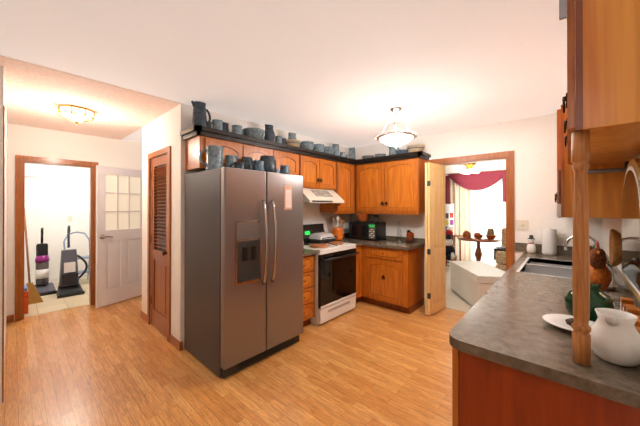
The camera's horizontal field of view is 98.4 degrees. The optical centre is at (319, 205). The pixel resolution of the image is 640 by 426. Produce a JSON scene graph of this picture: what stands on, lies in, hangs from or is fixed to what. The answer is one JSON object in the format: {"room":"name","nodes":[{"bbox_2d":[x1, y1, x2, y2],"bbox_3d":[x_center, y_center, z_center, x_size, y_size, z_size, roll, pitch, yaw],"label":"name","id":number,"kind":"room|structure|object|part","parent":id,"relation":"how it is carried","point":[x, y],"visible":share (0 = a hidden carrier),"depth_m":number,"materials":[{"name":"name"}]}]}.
{"room":"kitchen","nodes":[
{"label":"kitchen","id":0,"kind":"room"},
{"bbox_2d":[0,65,6,402],"bbox_3d":[-3.208,0.214,2.665,2.100,2.500,0.242,0,0,42],"label":"wall","id":1,"kind":"structure","parent":0,"point":[3,200],"depth_m":2.05,"materials":[{"name":"paint"}]},
{"bbox_2d":[24,278,89,317],"bbox_3d":[-3.909,1.502,5.104,2.090,0.063,3.300,0,0,42],"label":"floor","id":2,"kind":"structure","parent":0,"point":[51,303],"depth_m":4.16,"materials":[{"name":"beige tile"}]},
{"bbox_2d":[24,285,27,313],"bbox_3d":[-4.107,1.296,3.769,0.280,0.336,0.170,0,0,42],"label":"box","id":3,"kind":"object","parent":2,"relation":"on","point":[25,299],"visible":0.36,"depth_m":3.73,"materials":[{"name":"orange cardboard"}]},
{"bbox_2d":[24,213,42,304],"bbox_3d":[-4.399,0.757,4.189,0.312,1.418,0.280,0,0,42],"label":"broom","id":4,"kind":"object","parent":2,"relation":"on","point":[34,296],"visible":0.78,"depth_m":4.15,"materials":[{"name":"brown wood"}]},
{"bbox_2d":[35,228,56,295],"bbox_3d":[-4.623,0.924,4.604,0.391,1.087,0.330,0,0,42],"label":"vacuum","id":5,"kind":"object","parent":2,"relation":"on","point":[43,286],"visible":0.94,"depth_m":4.60,"materials":[{"name":"black plastic"}]},
{"bbox_2d":[56,225,87,298],"bbox_3d":[-4.120,0.904,4.611,0.391,1.127,0.412,0,0,42],"label":"vacuum","id":6,"kind":"object","parent":2,"relation":"on","point":[69,284],"visible":1,"depth_m":4.58,"materials":[{"name":"black plastic"}]},
{"bbox_2d":[63,231,88,279],"bbox_3d":[-4.524,0.989,5.161,0.522,0.975,0.386,0,0,42],"label":"step stool","id":7,"kind":"object","parent":2,"relation":"on","point":[81,271],"visible":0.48,"depth_m":5.20,"materials":[{"name":"white metal"}]},
{"bbox_2d":[24,163,89,282],"bbox_3d":[-4.642,0.226,5.767,0.120,2.500,3.500,0,0,42],"label":"wall","id":8,"kind":"structure","parent":0,"point":[51,205],"depth_m":5.26,"materials":[{"name":"paint"}]},
{"bbox_2d":[24,274,86,284],"bbox_3d":[-4.592,1.434,5.717,0.014,0.085,3.300,0,0,42],"label":"baseboard","id":9,"kind":"structure","parent":8,"relation":"attached to","point":[55,280],"depth_m":5.24,"materials":[{"name":"white wood"}]},
{"bbox_2d":[25,174,89,205],"bbox_3d":[-4.689,-0.300,5.375,0.335,0.650,2.550,0,0,42],"label":"wire shelf","id":10,"kind":"object","parent":8,"relation":"attached to","point":[61,178],"visible":0.46,"depth_m":5.21,"materials":[{"name":"white metal"}]},
{"bbox_2d":[68,216,72,221],"bbox_3d":[-4.882,0.265,5.397,0.015,0.120,0.070,0,0,42],"label":"light switch","id":11,"kind":"object","parent":8,"relation":"attached to","point":[70,218],"visible":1,"depth_m":5.40,"materials":[{"name":"white plastic"}]},
{"bbox_2d":[6,123,141,320],"bbox_3d":[-3.132,0.221,4.410,0.120,2.500,3.300,0,0,42],"label":"wall","id":12,"kind":"structure","parent":0,"point":[23,140],"depth_m":3.74,"materials":[{"name":"paint"}]},
{"bbox_2d":[15,155,97,320],"bbox_3d":[-3.627,0.416,3.846,0.140,2.105,0.830,0,0,42],"label":"door frame","id":13,"kind":"structure","parent":12,"relation":"attached to","point":[22,160],"depth_m":3.56,"materials":[{"name":"brown wood"}]},
{"bbox_2d":[95,165,141,307],"bbox_3d":[-3.013,0.448,4.233,0.292,2.020,0.693,0,0,42],"label":"hall door","id":14,"kind":"structure","parent":12,"relation":"in","point":[118,234],"depth_m":4.16,"materials":[{"name":"white paint"}]},
{"bbox_2d":[142,107,175,337],"bbox_3d":[-1.886,0.217,3.290,1.130,2.500,0.100,0,0,42],"label":"wall","id":15,"kind":"structure","parent":0,"point":[158,133],"depth_m":3.13,"materials":[{"name":"paint"}]},
{"bbox_2d":[140,311,146,322],"bbox_3d":[-2.239,1.425,3.526,0.285,0.085,0.014,0,0,42],"label":"baseboard","id":16,"kind":"structure","parent":15,"relation":"attached to","point":[144,316],"depth_m":3.53,"materials":[{"name":"brown wood"}]},
{"bbox_2d":[151,154,166,336],"bbox_3d":[-1.865,0.445,3.197,0.590,2.018,0.090,0,0,42],"label":"pantry door","id":17,"kind":"structure","parent":15,"relation":"in","point":[159,288],"depth_m":3.24,"materials":[{"name":"brown wood"}]},
{"bbox_2d":[147,146,170,341],"bbox_3d":[-1.868,0.416,3.194,0.715,2.100,0.018,0,0,42],"label":"door frame","id":18,"kind":"structure","parent":15,"relation":"attached to","point":[165,150],"depth_m":2.99,"materials":[{"name":"brown wood"}]},
{"bbox_2d":[169,334,182,350],"bbox_3d":[-1.496,1.423,2.872,0.264,0.085,0.034,0,0,42],"label":"baseboard","id":19,"kind":"structure","parent":15,"relation":"attached to","point":[175,343],"depth_m":2.82,"materials":[{"name":"brown wood"}]},
{"bbox_2d":[0,295,465,425],"bbox_3d":[-0.555,1.493,2.291,6.660,0.060,5.600,0,0,42],"label":"floor","id":20,"kind":"structure","parent":0,"point":[124,363],"depth_m":2.36,"materials":[{"name":"brown wood"}]},
{"bbox_2d":[184,167,302,377],"bbox_3d":[-0.741,0.575,2.838,0.866,1.780,0.910,0,0,42],"label":"fridge","id":21,"kind":"object","parent":20,"relation":"on","point":[243,297],"visible":1,"depth_m":2.51,"materials":[{"name":"grey metal"}]},
{"bbox_2d":[199,145,289,173],"bbox_3d":[-0.699,-0.429,2.788,0.369,0.225,0.970,0,0,42],"label":"pottery","id":22,"kind":"object","parent":21,"relation":"on","point":[214,157],"visible":0.71,"depth_m":2.69,"materials":[{"name":"grey ceramic"}]},
{"bbox_3d":[-0.473,0.263,2.550,0.082,0.929,0.640,0,0,42],"label":"trim","id":23,"kind":"part","parent":21,"relation":"part of","materials":[{"name":"silver metal"}]},
{"bbox_2d":[303,249,316,326],"bbox_3d":[-0.409,0.980,3.420,0.647,0.975,0.392,0,0,42],"label":"base cabinet","id":24,"kind":"object","parent":20,"relation":"on","point":[308,284],"visible":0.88,"depth_m":3.29,"materials":[{"name":"brown wood"}]},
{"bbox_2d":[303,223,358,325],"bbox_3d":[0.028,0.876,3.806,0.734,1.185,0.766,0,0,42],"label":"range","id":25,"kind":"object","parent":20,"relation":"on","point":[335,281],"visible":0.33,"depth_m":3.55,"materials":[{"name":"metal"}]},
{"bbox_2d":[308,232,337,242],"bbox_3d":[0.058,0.466,3.974,0.316,0.125,0.322,0,0,42],"label":"countertop grill","id":26,"kind":"object","parent":25,"relation":"on","point":[321,237],"visible":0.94,"depth_m":3.92,"materials":[{"name":"plastic"}]},
{"bbox_2d":[356,245,360,302],"bbox_3d":[0.318,1.033,4.249,0.620,0.876,0.282,0,0,42],"label":"base cabinet","id":27,"kind":"object","parent":20,"relation":"on","point":[358,247],"depth_m":4.08,"materials":[{"name":"brown wood"}]},
{"bbox_2d":[369,245,424,313],"bbox_3d":[1.115,1.032,4.083,0.631,0.876,0.580,0,0,42],"label":"base cabinet","id":28,"kind":"object","parent":20,"relation":"on","point":[389,272],"depth_m":3.85,"materials":[{"name":"brown wood"}]},
{"bbox_2d":[341,237,424,248],"bbox_3d":[0.781,0.575,4.210,1.364,0.040,0.840,0,0,42],"label":"countertop","id":29,"kind":"structure","parent":28,"relation":"on","point":[381,244],"depth_m":3.99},
{"bbox_2d":[331,216,343,240],"bbox_3d":[0.271,0.362,4.387,0.222,0.386,0.243,0,0,42],"label":"utensil crock","id":30,"kind":"object","parent":29,"relation":"on","point":[337,231],"visible":0.88,"depth_m":4.31,"materials":[{"name":"orange ceramic"}]},
{"bbox_2d":[349,221,385,240],"bbox_3d":[0.766,0.413,4.498,0.510,0.285,0.307,0,0,42],"label":"microwave","id":31,"kind":"object","parent":29,"relation":"on","point":[371,230],"visible":1,"depth_m":4.36,"materials":[{"name":"black plastic"}]},
{"bbox_2d":[356,214,369,221],"bbox_3d":[0.706,0.209,4.551,0.228,0.120,0.230,0,0,42],"label":"bowl","id":32,"kind":"object","parent":31,"relation":"on","point":[362,217],"visible":0.98,"depth_m":4.47,"materials":[{"name":"orange ceramic"}]},
{"bbox_2d":[372,215,378,221],"bbox_3d":[0.890,0.211,4.412,0.104,0.115,0.104,0,0,42],"label":"jar","id":33,"kind":"object","parent":31,"relation":"on","point":[375,218],"visible":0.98,"depth_m":4.38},
{"bbox_2d":[397,222,400,241],"bbox_3d":[1.205,0.404,4.208,0.068,0.300,0.068,0,0,42],"label":"glass bottle","id":34,"kind":"object","parent":29,"relation":"on","point":[398,234],"visible":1,"depth_m":4.18,"materials":[{"name":"clear glass"}]},
{"bbox_2d":[405,230,413,241],"bbox_3d":[1.330,0.460,4.123,0.118,0.187,0.110,0,0,42],"label":"figurine","id":35,"kind":"object","parent":29,"relation":"on","point":[409,236],"visible":1,"depth_m":4.09,"materials":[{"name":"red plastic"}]},
{"bbox_2d":[452,348,639,425],"bbox_3d":[0.983,1.021,1.165,0.620,0.874,0.610,0,0,42],"label":"base cabinet","id":36,"kind":"object","parent":20,"relation":"on","point":[484,393],"depth_m":1.01,"materials":[{"name":"brown wood"}]},
{"bbox_2d":[449,272,639,411],"bbox_3d":[1.282,0.565,1.516,0.643,0.040,1.580,0,0,42],"label":"countertop","id":37,"kind":"structure","parent":36,"relation":"on","point":[507,327],"depth_m":1.13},
{"bbox_2d":[521,260,571,279],"bbox_3d":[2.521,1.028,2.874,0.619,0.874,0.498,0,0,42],"label":"sink","id":38,"kind":"object","parent":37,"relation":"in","point":[539,266],"depth_m":2.49,"materials":[{"name":"grey metal"}]},
{"bbox_2d":[542,314,593,330],"bbox_3d":[1.117,0.524,1.222,0.210,0.037,0.210,0,0,42],"label":"plate","id":39,"kind":"object","parent":37,"relation":"on","point":[563,321],"visible":0.5,"depth_m":1.25,"materials":[{"name":"white ceramic"}]},
{"bbox_2d":[571,131,590,365],"bbox_3d":[0.901,0.145,0.954,0.050,0.793,0.050,0,0,42],"label":"spindle post","id":40,"kind":"object","parent":37,"relation":"on","point":[580,326],"visible":1,"depth_m":0.94,"materials":[{"name":"brown wood"}]},
{"bbox_2d":[564,282,614,320],"bbox_3d":[1.315,0.463,1.353,0.180,0.160,0.180,0,0,42],"label":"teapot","id":41,"kind":"object","parent":37,"relation":"on","point":[599,298],"visible":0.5,"depth_m":1.29,"materials":[{"name":"green ceramic"}]},
{"bbox_2d":[590,241,611,289],"bbox_3d":[1.643,0.372,1.644,0.117,0.345,0.381,0,0,42],"label":"rooster figurine","id":42,"kind":"object","parent":37,"relation":"on","point":[600,272],"visible":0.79,"depth_m":1.53,"materials":[{"name":"orange ceramic"}]},
{"bbox_2d":[603,261,615,290],"bbox_3d":[1.842,0.434,1.821,0.148,0.222,0.150,0,0,42],"label":"glass cloche","id":43,"kind":"object","parent":37,"relation":"on","point":[610,286],"visible":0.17,"depth_m":1.76,"materials":[{"name":"clear glass"}]},
{"bbox_2d":[589,308,639,366],"bbox_3d":[1.045,0.452,0.978,0.155,0.180,0.188,0,0,42],"label":"pitcher","id":44,"kind":"object","parent":37,"relation":"on","point":[615,336],"visible":0.98,"depth_m":0.93,"materials":[{"name":"ceramic"}]},
{"bbox_2d":[620,297,633,301],"bbox_3d":[1.499,0.501,1.350,0.042,0.085,0.050,0,0,42],"label":"block","id":45,"kind":"object","parent":37,"relation":"on","point":[621,298],"depth_m":1.34,"materials":[{"name":"brown wood"}]},
{"bbox_2d":[620,300,633,309],"bbox_3d":[1.442,0.505,1.286,0.042,0.075,0.050,0,0,42],"label":"block","id":46,"kind":"object","parent":37,"relation":"on","point":[621,301],"depth_m":1.34,"materials":[{"name":"brown wood"}]},
{"bbox_2d":[621,303,639,311],"bbox_3d":[1.385,0.500,1.222,0.042,0.085,0.050,0,0,42],"label":"block","id":47,"kind":"object","parent":37,"relation":"on","point":[627,305],"depth_m":1.28,"materials":[{"name":"brown wood"}]},
{"bbox_2d":[624,310,639,314],"bbox_3d":[1.329,0.505,1.160,0.042,0.075,0.050,0,0,42],"label":"block","id":48,"kind":"object","parent":37,"relation":"on","point":[635,313],"depth_m":1.21,"materials":[{"name":"brown wood"}]},
{"bbox_2d":[635,323,639,332],"bbox_3d":[1.214,0.504,1.033,0.042,0.075,0.050,0,0,42],"label":"block","id":49,"kind":"object","parent":37,"relation":"on","point":[637,325],"depth_m":1.06,"materials":[{"name":"brown wood"}]},
{"bbox_2d":[176,103,350,348],"bbox_3d":[-0.432,0.219,3.973,0.120,2.500,3.060,0,0,42],"label":"wall","id":50,"kind":"structure","parent":0,"point":[312,214],"depth_m":2.86,"materials":[{"name":"paint"}]},
{"bbox_2d":[184,125,247,171],"bbox_3d":[-1.081,-0.547,2.908,0.339,0.385,0.514,0,0,42],"label":"upper cabinet","id":51,"kind":"object","parent":50,"relation":"attached to","point":[197,138],"depth_m":2.74,"materials":[{"name":"brown wood"}]},
{"bbox_2d":[248,137,279,170],"bbox_3d":[-0.808,-0.546,3.212,0.339,0.385,0.527,0,0,42],"label":"upper cabinet","id":52,"kind":"object","parent":50,"relation":"attached to","point":[257,147],"depth_m":3.13,"materials":[{"name":"brown wood"}]},
{"bbox_2d":[280,143,295,174],"bbox_3d":[-0.547,-0.545,3.502,0.339,0.385,0.478,0,0,42],"label":"upper cabinet","id":53,"kind":"object","parent":50,"relation":"attached to","point":[287,152],"depth_m":3.43,"materials":[{"name":"brown wood"}]},
{"bbox_2d":[296,147,323,188],"bbox_3d":[-0.261,-0.484,3.816,0.344,0.505,0.498,0,0,42],"label":"upper cabinet","id":54,"kind":"object","parent":50,"relation":"attached to","point":[309,163],"depth_m":3.73,"materials":[{"name":"brown wood"}]},
{"bbox_2d":[303,188,343,202],"bbox_3d":[-0.075,-0.129,3.901,0.502,0.195,0.722,0,0,42],"label":"hood vent","id":55,"kind":"object","parent":54,"relation":"attached to","point":[319,196],"visible":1,"depth_m":3.74,"materials":[{"name":"white metal"}]},
{"bbox_2d":[324,153,335,189],"bbox_3d":[-0.024,-0.483,4.084,0.339,0.505,0.434,0,0,42],"label":"upper cabinet","id":56,"kind":"object","parent":50,"relation":"attached to","point":[329,159],"depth_m":4.02,"materials":[{"name":"brown wood"}]},
{"bbox_2d":[320,155,359,212],"bbox_3d":[0.319,-0.311,4.409,0.413,0.845,0.530,0,0,42],"label":"upper cabinet","id":57,"kind":"object","parent":50,"relation":"attached to","point":[347,169],"depth_m":4.33,"materials":[{"name":"brown wood"}]},
{"bbox_2d":[0,0,566,165],"bbox_3d":[0.339,-1.067,4.186,9.650,0.086,9.600,0,0,42],"label":"ceiling","id":58,"kind":"structure","parent":0,"point":[348,73],"depth_m":2.01,"materials":[{"name":"white paint"}]},
{"bbox_2d":[58,105,94,124],"bbox_3d":[-2.623,-0.950,2.976,0.288,0.170,0.288,0,0,42],"label":"light","id":59,"kind":"object","parent":58,"relation":"attached to","point":[75,114],"visible":1,"depth_m":2.90,"materials":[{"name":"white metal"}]},
{"bbox_2d":[375,106,417,147],"bbox_3d":[0.812,-0.820,2.953,0.445,0.430,0.448,0,0,42],"label":"kitchen ceiling light","id":60,"kind":"object","parent":58,"relation":"hanging from","point":[395,138],"visible":1,"depth_m":2.87,"materials":[{"name":"white glass"}]},
{"bbox_2d":[445,163,493,174],"bbox_3d":[2.981,-0.827,5.578,1.238,0.395,1.295,0,0,42],"label":"room ceiling fan","id":61,"kind":"object","parent":58,"relation":"hanging from","point":[469,167],"visible":0.69,"depth_m":5.51,"materials":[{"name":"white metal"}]},
{"bbox_2d":[446,261,472,312],"bbox_3d":[3.643,1.497,4.971,5.800,0.072,4.000,0,0,42],"label":"floor","id":62,"kind":"structure","parent":0,"point":[455,301],"depth_m":4.22,"materials":[{"name":"beige tile"}]},
{"bbox_2d":[446,234,456,265],"bbox_3d":[2.907,1.069,6.324,0.386,0.794,0.454,0,0,42],"label":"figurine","id":63,"kind":"object","parent":62,"relation":"on","point":[450,251],"visible":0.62,"depth_m":6.25,"materials":[{"name":"paint"}]},
{"bbox_2d":[445,204,462,264],"bbox_3d":[3.216,0.718,6.864,0.500,1.500,0.360,0,0,-13],"label":"photo board","id":64,"kind":"object","parent":62,"relation":"on","point":[449,208],"visible":0.52,"depth_m":6.97,"materials":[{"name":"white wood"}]},
{"bbox_2d":[450,261,504,305],"bbox_3d":[2.442,1.205,4.221,0.516,0.505,1.066,0,0,6],"label":"ottoman","id":65,"kind":"object","parent":62,"relation":"on","point":[472,283],"visible":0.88,"depth_m":4.07,"materials":[{"name":"fabric"}]},
{"bbox_2d":[457,236,500,260],"bbox_3d":[3.478,1.097,6.062,0.840,0.735,0.840,0,0,42],"label":"pedestal table","id":66,"kind":"object","parent":62,"relation":"on","point":[478,253],"visible":0.5,"depth_m":6.01,"materials":[{"name":"brown wood"}]},
{"bbox_2d":[463,230,470,237],"bbox_3d":[3.281,0.645,6.174,0.167,0.168,0.170,0,0,42],"label":"pot","id":67,"kind":"object","parent":66,"relation":"on","point":[466,233],"depth_m":6.11,"materials":[{"name":"orange ceramic"}]},
{"bbox_2d":[474,234,482,238],"bbox_3d":[3.426,0.683,5.976,0.178,0.090,0.180,0,0,42],"label":"pot","id":68,"kind":"object","parent":66,"relation":"on","point":[478,236],"depth_m":5.93,"materials":[{"name":"orange ceramic"}]},
{"bbox_2d":[487,227,494,234],"bbox_3d":[3.748,0.606,6.064,0.146,0.245,0.150,0,0,42],"label":"owl figurine","id":69,"kind":"object","parent":66,"relation":"on","point":[490,231],"visible":0.73,"depth_m":6.02,"materials":[{"name":"ceramic"}]},
{"bbox_2d":[486,235,496,239],"bbox_3d":[3.643,0.683,5.888,0.198,0.090,0.200,0,0,42],"label":"pot","id":70,"kind":"object","parent":66,"relation":"on","point":[491,237],"depth_m":5.83,"materials":[{"name":"orange ceramic"}]},
{"bbox_2d":[494,228,505,271],"bbox_3d":[3.762,0.957,5.102,0.835,1.007,0.850,0,0,42],"label":"armchair","id":71,"kind":"object","parent":62,"relation":"on","point":[500,254],"visible":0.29,"depth_m":5.02,"materials":[{"name":"fabric"}]},
{"bbox_2d":[445,161,505,266],"bbox_3d":[4.729,0.228,6.185,5.560,2.500,0.150,0,0,42],"label":"wall","id":72,"kind":"structure","parent":0,"point":[483,167],"depth_m":6.77,"materials":[{"name":"paint"}]},
{"bbox_2d":[445,169,505,266],"bbox_3d":[4.129,0.313,6.452,2.850,2.272,0.179,0,0,42],"label":"curtains","id":73,"kind":"object","parent":72,"relation":"hanging from","point":[478,200],"visible":0.42,"depth_m":6.73,"materials":[{"name":"white fabric"}]},
{"bbox_2d":[351,113,602,304],"bbox_3d":[2.529,0.217,3.288,5.200,2.500,0.120,0,0,42],"label":"wall","id":74,"kind":"structure","parent":0,"point":[531,142],"depth_m":3.31,"materials":[{"name":"paint"}]},
{"bbox_2d":[360,151,427,212],"bbox_3d":[1.071,-0.312,4.287,1.051,0.845,0.344,0,0,42],"label":"upper cabinet","id":75,"kind":"object","parent":74,"relation":"attached to","point":[392,184],"depth_m":4.05,"materials":[{"name":"brown wood"}]},
{"bbox_2d":[191,100,424,159],"bbox_3d":[0.104,-0.880,3.418,1.343,0.281,2.905,0,0,42],"label":"pottery","id":76,"kind":"object","parent":75,"relation":"on","point":[199,116],"visible":0.6,"depth_m":3.36,"materials":[{"name":"grey ceramic"}]},
{"bbox_2d":[385,237,424,240],"bbox_3d":[1.062,0.526,4.509,1.346,0.060,0.020,0,0,42],"label":"backsplash","id":77,"kind":"structure","parent":74,"relation":"attached to","point":[387,238],"depth_m":4.31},
{"bbox_2d":[425,162,445,314],"bbox_3d":[1.575,0.444,3.802,0.163,2.010,0.464,0,0,42],"label":"bifold door","id":78,"kind":"structure","parent":74,"relation":"in","point":[435,255],"depth_m":3.72,"materials":[{"name":"beige wood"}]},
{"bbox_2d":[427,150,513,270],"bbox_3d":[2.009,0.403,3.756,1.060,2.130,0.156,0,0,42],"label":"door frame","id":79,"kind":"structure","parent":74,"relation":"attached to","point":[508,156],"depth_m":3.39,"materials":[{"name":"brown wood"}]},
{"bbox_2d":[516,220,528,229],"bbox_3d":[2.414,0.237,3.295,0.120,0.115,0.020,0,0,42],"label":"switch plate","id":80,"kind":"object","parent":74,"relation":"attached to","point":[524,225],"depth_m":3.30,"materials":[{"name":"beige plastic"}]},
{"bbox_2d":[515,244,572,255],"bbox_3d":[2.630,0.501,3.101,0.720,0.100,0.018,0,0,42],"label":"backsplash","id":81,"kind":"structure","parent":74,"relation":"attached to","point":[564,250],"depth_m":3.07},
{"bbox_2d":[557,234,565,243],"bbox_3d":[2.676,0.376,3.063,0.075,0.115,0.014,0,0,42],"label":"switch plate","id":82,"kind":"object","parent":74,"relation":"attached to","point":[561,238],"depth_m":3.06,"materials":[{"name":"beige plastic"}]},
{"bbox_2d":[521,252,571,263],"bbox_3d":[2.525,0.571,2.899,0.643,0.040,0.458,0,0,42],"label":"countertop","id":83,"kind":"structure","parent":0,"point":[549,259],"depth_m":2.85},
{"bbox_2d":[526,235,535,252],"bbox_3d":[2.429,0.447,3.176,0.088,0.207,0.090,0,0,42],"label":"snowman figurine","id":84,"kind":"object","parent":83,"relation":"on","point":[531,247],"visible":1,"depth_m":3.15,"materials":[{"name":"white ceramic"}]},
{"bbox_2d":[542,226,556,255],"bbox_3d":[2.541,0.392,3.062,0.128,0.315,0.128,0,0,42],"label":"paper towel roll","id":85,"kind":"object","parent":83,"relation":"on","point":[549,241],"visible":1,"depth_m":3.01,"materials":[{"name":"white paper"}]},
{"bbox_2d":[602,154,639,272],"bbox_3d":[1.113,0.207,0.756,0.120,2.500,5.540,0,0,42],"label":"wall","id":86,"kind":"structure","parent":0,"point":[608,224],"depth_m":2.43,"materials":[{"name":"paint"}]},
{"bbox_2d":[555,0,639,217],"bbox_3d":[1.855,-0.387,1.924,0.332,0.944,2.814,0,0,42],"label":"upper cabinet","id":87,"kind":"object","parent":86,"relation":"attached to","point":[601,98],"visible":1,"depth_m":0.92,"materials":[{"name":"brown wood"}]},
{"bbox_2d":[609,229,621,266],"bbox_3d":[1.937,0.281,1.804,0.050,0.250,0.250,0,0,42],"label":"wicker basket","id":88,"kind":"object","parent":86,"relation":"attached to","point":[615,246],"visible":0.85,"depth_m":1.74,"materials":[{"name":"brown wicker"}]},
{"bbox_2d":[602,249,639,308],"bbox_3d":[1.955,0.496,1.798,0.018,0.100,2.858,0,0,42],"label":"backsplash","id":89,"kind":"structure","parent":86,"relation":"attached to","point":[622,287],"depth_m":1.70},
{"bbox_2d":[621,158,639,300],"bbox_3d":[1.570,0.099,1.381,0.032,0.660,0.660,0,0,42],"label":"arched mirror","id":90,"kind":"object","parent":86,"relation":"attached to","point":[630,226],"visible":1,"depth_m":1.34,"materials":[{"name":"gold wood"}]}
]}

